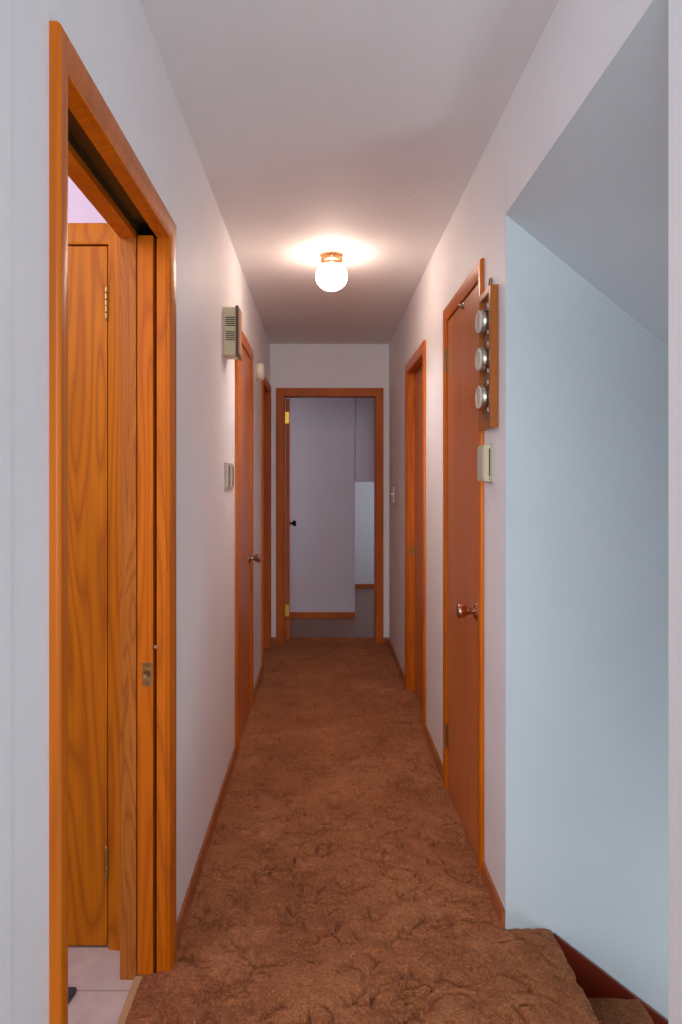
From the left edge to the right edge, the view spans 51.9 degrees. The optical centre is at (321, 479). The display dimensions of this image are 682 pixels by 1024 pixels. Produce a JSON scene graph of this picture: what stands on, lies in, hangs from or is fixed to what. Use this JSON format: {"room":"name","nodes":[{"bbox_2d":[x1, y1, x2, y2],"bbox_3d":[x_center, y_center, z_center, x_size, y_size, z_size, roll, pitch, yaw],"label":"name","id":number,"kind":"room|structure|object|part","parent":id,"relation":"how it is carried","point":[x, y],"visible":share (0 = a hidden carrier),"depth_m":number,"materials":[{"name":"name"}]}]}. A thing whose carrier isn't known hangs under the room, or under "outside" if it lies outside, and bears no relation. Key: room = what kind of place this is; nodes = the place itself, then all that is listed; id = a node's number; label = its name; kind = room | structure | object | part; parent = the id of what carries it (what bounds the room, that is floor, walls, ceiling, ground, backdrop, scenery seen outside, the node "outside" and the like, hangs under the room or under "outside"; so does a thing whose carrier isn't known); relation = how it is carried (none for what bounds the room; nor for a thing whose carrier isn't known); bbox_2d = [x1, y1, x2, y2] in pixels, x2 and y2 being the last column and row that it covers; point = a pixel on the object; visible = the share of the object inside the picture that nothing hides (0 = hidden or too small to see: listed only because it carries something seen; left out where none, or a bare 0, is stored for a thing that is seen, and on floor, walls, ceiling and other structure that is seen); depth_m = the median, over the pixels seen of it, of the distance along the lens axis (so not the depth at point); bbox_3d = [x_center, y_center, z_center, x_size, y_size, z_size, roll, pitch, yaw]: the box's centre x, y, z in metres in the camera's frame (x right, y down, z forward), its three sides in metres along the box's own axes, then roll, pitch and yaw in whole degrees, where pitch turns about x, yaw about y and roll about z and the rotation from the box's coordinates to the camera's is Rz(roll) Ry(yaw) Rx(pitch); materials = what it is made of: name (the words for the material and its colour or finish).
{"room":"home hallway","nodes":[
{"label":"home hallway","id":0,"kind":"room"},
{"bbox_2d":[68,176,106,222],"bbox_3d":[-1.145,0.120,2.050,1.210,2.430,0.100,0,0,0],"label":"wall","id":1,"kind":"structure","parent":0,"point":[80,210],"depth_m":2.00,"materials":[{"name":"paint"}]},
{"bbox_2d":[68,223,119,950],"bbox_3d":[-0.914,0.302,2.042,0.731,2.066,0.116,0,0,0],"label":"door","id":2,"kind":"structure","parent":1,"relation":"in","point":[93,248],"depth_m":2.00,"materials":[{"name":"brown wood"}]},
{"bbox_2d":[68,945,142,1023],"bbox_3d":[-1.125,1.365,1.225,1.251,0.060,1.750,0,0,0],"label":"floor tile","id":3,"kind":"structure","parent":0,"point":[100,997],"depth_m":1.85,"materials":[{"name":"white tile"}]},
{"bbox_2d":[68,987,76,1002],"bbox_3d":[-0.870,1.329,1.749,0.460,0.012,0.160,0,0,0],"label":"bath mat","id":4,"kind":"object","parent":3,"relation":"on","point":[71,990],"visible":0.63,"depth_m":1.81,"materials":[{"name":"grey fabric"}]},
{"bbox_2d":[0,0,269,1023],"bbox_3d":[-0.476,0.120,2.945,0.127,2.430,5.390,0,0,0],"label":"wall","id":5,"kind":"structure","parent":0,"point":[114,40],"depth_m":1.31,"materials":[{"name":"paint"}]},
{"bbox_2d":[49,21,175,1023],"bbox_3d":[-0.469,0.317,1.863,0.141,2.037,1.585,0,0,0],"label":"door frame","id":6,"kind":"structure","parent":5,"relation":"in","point":[87,145],"depth_m":1.87,"materials":[{"name":"brown wood"}]},
{"bbox_3d":[-0.467,0.518,1.869,0.026,0.064,0.004,0,0,0],"label":"latch plate","id":7,"kind":"part","parent":6,"relation":"part of","materials":[{"name":"gold metal"}]},
{"bbox_2d":[176,745,236,953],"bbox_3d":[-0.411,1.301,2.643,0.012,0.068,1.399,0,0,0],"label":"baseboard","id":8,"kind":"structure","parent":5,"relation":"attached to","point":[189,896],"depth_m":2.40,"materials":[{"name":"brown wood"}]},
{"bbox_2d":[224,462,233,488],"bbox_3d":[-0.411,-0.018,3.052,0.012,0.113,0.295,0,0,0],"label":"switch plate","id":9,"kind":"object","parent":5,"relation":"attached to","point":[228,467],"visible":1,"depth_m":3.03,"materials":[{"name":"white plastic"}]},
{"bbox_2d":[224,305,241,360],"bbox_3d":[-0.385,-0.632,3.021,0.067,0.214,0.121,0,0,0],"label":"door chime","id":10,"kind":"object","parent":5,"relation":"attached to","point":[232,315],"visible":1,"depth_m":2.97,"materials":[{"name":"beige plastic"}]},
{"bbox_2d":[225,331,234,340],"bbox_3d":[-0.389,-0.611,2.966,0.040,0.042,0.002,0,0,0],"label":"grille","id":11,"kind":"object","parent":10,"relation":"attached to","point":[229,335],"depth_m":2.97,"materials":[{"name":"beige plastic"}]},
{"bbox_2d":[225,316,234,325],"bbox_3d":[-0.389,-0.672,2.966,0.040,0.042,0.002,0,0,0],"label":"grille","id":12,"kind":"object","parent":10,"relation":"attached to","point":[229,320],"depth_m":2.97,"materials":[{"name":"beige plastic"}]},
{"bbox_3d":[-0.352,-0.631,3.021,0.003,0.187,0.097,0,0,0],"label":"panel","id":13,"kind":"part","parent":10,"relation":"part of","materials":[{"name":"white plastic"}]},
{"bbox_2d":[235,331,260,754],"bbox_3d":[-0.445,0.288,3.730,0.191,2.094,0.774,0,0,0],"label":"door","id":14,"kind":"structure","parent":5,"relation":"in","point":[244,557],"depth_m":3.70,"materials":[{"name":"brown wood"}]},
{"bbox_3d":[-0.409,0.288,3.730,0.015,2.094,0.774,0,0,0],"label":"casing","id":15,"kind":"part","parent":14,"relation":"part of","materials":[{"name":"brown wood"}]},
{"bbox_3d":[-0.382,0.446,3.990,0.066,0.062,0.062,0,0,0],"label":"knob","id":16,"kind":"part","parent":14,"relation":"part of","materials":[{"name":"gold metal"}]},
{"bbox_2d":[253,664,262,701],"bbox_3d":[-0.411,1.301,4.465,0.012,0.068,0.696,0,0,0],"label":"baseboard","id":17,"kind":"structure","parent":5,"relation":"attached to","point":[260,673],"depth_m":4.45,"materials":[{"name":"brown wood"}]},
{"bbox_2d":[256,362,264,380],"bbox_3d":[-0.390,-0.693,4.475,0.054,0.120,0.120,0,0,0],"label":"smoke detector","id":18,"kind":"object","parent":5,"relation":"attached to","point":[260,368],"visible":1,"depth_m":4.43,"materials":[{"name":"beige plastic"}]},
{"bbox_2d":[261,377,270,671],"bbox_3d":[-0.471,0.296,5.180,0.138,2.077,0.734,0,0,0],"label":"door frame","id":19,"kind":"structure","parent":5,"relation":"in","point":[265,386],"depth_m":5.49,"materials":[{"name":"brown wood"}]},
{"bbox_2d":[285,398,354,611],"bbox_3d":[-0.591,0.120,6.820,1.818,2.430,0.100,0,0,0],"label":"wall panel","id":20,"kind":"object","parent":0,"point":[322,430],"visible":0.14,"depth_m":6.77,"materials":[{"name":"paint"}]},
{"bbox_2d":[290,612,354,617],"bbox_3d":[-0.590,1.306,6.763,1.820,0.058,0.014,0,0,0],"label":"baseboard","id":21,"kind":"structure","parent":20,"relation":"attached to","point":[292,614],"depth_m":6.76,"materials":[{"name":"brown wood"}]},
{"bbox_2d":[270,344,388,636],"bbox_3d":[0.061,0.120,5.695,0.957,2.430,0.110,0,0,0],"label":"wall","id":22,"kind":"structure","parent":0,"point":[291,365],"depth_m":5.64,"materials":[{"name":"paint"}]},
{"bbox_2d":[271,637,275,644],"bbox_3d":[-0.394,1.301,5.634,0.047,0.068,0.012,0,0,0],"label":"baseboard","id":23,"kind":"structure","parent":22,"relation":"attached to","point":[273,639],"depth_m":5.63,"materials":[{"name":"brown wood"}]},
{"bbox_2d":[276,388,383,643],"bbox_3d":[0.062,0.297,6.041,0.865,2.076,0.835,0,0,0],"label":"door frame","id":24,"kind":"structure","parent":22,"relation":"in","point":[283,523],"depth_m":5.62,"materials":[{"name":"brown wood"}]},
{"bbox_2d":[139,0,557,343],"bbox_3d":[0.061,-1.145,3.000,1.203,0.100,5.500,0,0,0],"label":"ceiling","id":25,"kind":"structure","parent":0,"point":[357,129],"depth_m":2.16,"materials":[{"name":"paint"}]},
{"bbox_2d":[316,251,346,290],"bbox_3d":[0.046,-1.007,3.400,0.154,0.175,0.154,0,0,0],"label":"ceiling light","id":26,"kind":"object","parent":25,"relation":"attached to","point":[331,275],"visible":1,"depth_m":3.35,"materials":[{"name":"white glass"}]},
{"bbox_2d":[125,588,590,1023],"bbox_3d":[0.050,1.375,4.825,3.100,0.121,7.850,0,0,0],"label":"floor","id":27,"kind":"structure","parent":0,"point":[339,882],"depth_m":2.27,"materials":[{"name":"brown carpet"}]},
{"bbox_2d":[117,976,141,1023],"bbox_3d":[-0.488,1.330,1.495,0.024,0.018,0.746,0,0,0],"label":"threshold","id":28,"kind":"object","parent":27,"relation":"on","point":[125,1011],"visible":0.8,"depth_m":1.78,"materials":[{"name":"wood"}]},
{"bbox_2d":[355,482,373,583],"bbox_3d":[0.911,0.120,8.700,1.378,2.430,0.100,0,0,0],"label":"wall niche","id":29,"kind":"object","parent":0,"point":[364,491],"depth_m":8.65,"materials":[{"name":"paint"}]},
{"bbox_2d":[355,584,373,587],"bbox_3d":[0.911,1.310,8.643,1.378,0.050,0.014,0,0,0],"label":"baseboard","id":30,"kind":"structure","parent":29,"relation":"attached to","point":[356,585],"depth_m":8.64,"materials":[{"name":"brown wood"}]},
{"bbox_2d":[355,398,373,481],"bbox_3d":[0.961,-0.538,6.822,1.278,1.114,0.096,0,0,0],"label":"wall","id":31,"kind":"structure","parent":0,"point":[364,407],"depth_m":6.77,"materials":[{"name":"paint"}]},
{"bbox_2d":[389,0,681,1023],"bbox_3d":[0.602,0.920,2.945,0.123,4.030,5.390,0,0,0],"label":"wall","id":32,"kind":"structure","parent":0,"point":[475,230],"depth_m":2.09,"materials":[{"name":"paint"}]},
{"bbox_2d":[391,487,393,502],"bbox_3d":[0.531,0.113,5.280,0.018,0.116,0.072,0,0,0],"label":"light switch","id":33,"kind":"object","parent":32,"relation":"attached to","point":[392,493],"visible":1,"depth_m":5.28,"materials":[{"name":"white plastic"}]},
{"bbox_2d":[388,637,404,685],"bbox_3d":[0.534,1.301,5.043,0.012,0.068,1.193,0,0,0],"label":"baseboard","id":34,"kind":"structure","parent":32,"relation":"attached to","point":[392,650],"depth_m":4.97,"materials":[{"name":"brown wood"}]},
{"bbox_2d":[405,340,425,733],"bbox_3d":[0.594,0.304,4.040,0.138,2.062,0.814,0,0,0],"label":"door frame","id":35,"kind":"structure","parent":32,"relation":"in","point":[415,368],"depth_m":4.34,"materials":[{"name":"brown wood"}]},
{"bbox_3d":[0.561,0.445,4.390,0.018,0.060,0.002,0,0,0],"label":"strike plate","id":36,"kind":"part","parent":35,"relation":"part of","materials":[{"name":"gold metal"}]},
{"bbox_2d":[424,724,442,780],"bbox_3d":[0.534,1.301,3.341,0.012,0.068,0.584,0,0,0],"label":"baseboard","id":37,"kind":"structure","parent":32,"relation":"attached to","point":[438,762],"depth_m":3.32,"materials":[{"name":"brown wood"}]},
{"bbox_2d":[443,258,483,875],"bbox_3d":[0.567,0.298,2.688,0.193,2.073,0.721,0,0,0],"label":"door","id":38,"kind":"structure","parent":32,"relation":"in","point":[463,494],"depth_m":2.64,"materials":[{"name":"brown wood"}]},
{"bbox_3d":[0.504,0.455,2.432,0.068,0.062,0.062,0,0,0],"label":"knob","id":39,"kind":"part","parent":38,"relation":"part of","materials":[{"name":"brown metal"}]},
{"bbox_2d":[477,443,493,482],"bbox_3d":[0.523,-0.053,2.244,0.034,0.124,0.093,0,0,0],"label":"thermostat","id":40,"kind":"object","parent":32,"relation":"attached to","point":[485,453],"visible":1,"depth_m":2.20,"materials":[{"name":"beige plastic"}]},
{"bbox_3d":[0.537,-0.053,2.244,0.006,0.124,0.093,0,0,0],"label":"wall plate","id":41,"kind":"part","parent":40,"relation":"part of","materials":[{"name":"beige plastic"}]},
{"bbox_2d":[478,277,497,430],"bbox_3d":[0.527,-0.403,2.222,0.026,0.483,0.166,0,0,0],"label":"station","id":42,"kind":"object","parent":32,"relation":"attached to","point":[487,419],"visible":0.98,"depth_m":2.14,"materials":[{"name":"brown wood"}]},
{"bbox_2d":[475,347,488,371],"bbox_3d":[0.511,-0.383,2.222,0.034,0.078,0.078,0,0,0],"label":"dial","id":43,"kind":"object","parent":42,"relation":"attached to","point":[482,354],"visible":0.88,"depth_m":2.19,"materials":[{"name":"metal"}]},
{"bbox_3d":[0.498,-0.383,2.222,0.008,0.072,0.072,0,0,0],"label":"lid","id":44,"kind":"part","parent":43,"relation":"part of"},
{"bbox_2d":[475,309,488,334],"bbox_3d":[0.511,-0.501,2.222,0.034,0.078,0.078,0,0,0],"label":"dial","id":45,"kind":"object","parent":42,"relation":"attached to","point":[482,316],"visible":0.9,"depth_m":2.19,"materials":[{"name":"metal"}]},
{"bbox_3d":[0.498,-0.501,2.222,0.008,0.072,0.072,0,0,0],"label":"lid","id":46,"kind":"part","parent":45,"relation":"part of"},
{"bbox_2d":[475,385,488,409],"bbox_3d":[0.511,-0.262,2.222,0.034,0.078,0.078,0,0,0],"label":"dial","id":47,"kind":"object","parent":42,"relation":"attached to","point":[482,392],"visible":0.93,"depth_m":2.19,"materials":[{"name":"metal"}]},
{"bbox_3d":[0.498,-0.262,2.222,0.008,0.072,0.072,0,0,0],"label":"lid","id":48,"kind":"part","parent":47,"relation":"part of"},
{"bbox_3d":[0.533,-0.381,2.222,0.011,0.395,0.124,0,0,0],"label":"panel","id":49,"kind":"part","parent":42,"relation":"part of","materials":[{"name":"brown wood"}]},
{"bbox_2d":[481,861,504,928],"bbox_3d":[0.534,1.301,2.196,0.012,0.068,0.265,0,0,0],"label":"baseboard","id":50,"kind":"structure","parent":32,"relation":"attached to","point":[496,902],"depth_m":2.17,"materials":[{"name":"brown wood"}]},
{"bbox_2d":[505,214,667,1018],"bbox_3d":[1.320,1.026,2.062,1.560,3.817,0.004,0,0,0],"label":"wall","id":51,"kind":"structure","parent":0,"point":[586,383],"depth_m":2.06,"materials":[{"name":"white paint"}]},
{"bbox_2d":[554,933,667,1023],"bbox_3d":[1.391,1.991,2.052,1.419,1.322,0.016,0,0,0],"label":"baseboard","id":52,"kind":"structure","parent":51,"relation":"attached to","point":[594,981],"depth_m":2.04,"materials":[{"name":"brown wood"}]},
{"bbox_2d":[506,0,667,345],"bbox_3d":[1.320,-0.206,1.577,1.560,1.391,0.973,0,0,0],"label":"ceiling","id":53,"kind":"structure","parent":0,"point":[598,199],"depth_m":1.64,"materials":[{"name":"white paint"}]},
{"bbox_3d":[0.093,1.410,2.998,1.140,0.090,5.495,0,0,0],"label":"floor","id":54,"kind":"structure","parent":0,"visible":0},
{"bbox_2d":[545,929,653,1023],"bbox_3d":[1.293,1.895,1.575,1.282,1.153,0.968,0,0,0],"label":"stairs","id":55,"kind":"structure","parent":54,"relation":"attached to","point":[598,1010],"depth_m":1.98,"materials":[{"name":"brown carpet"}]}
]}

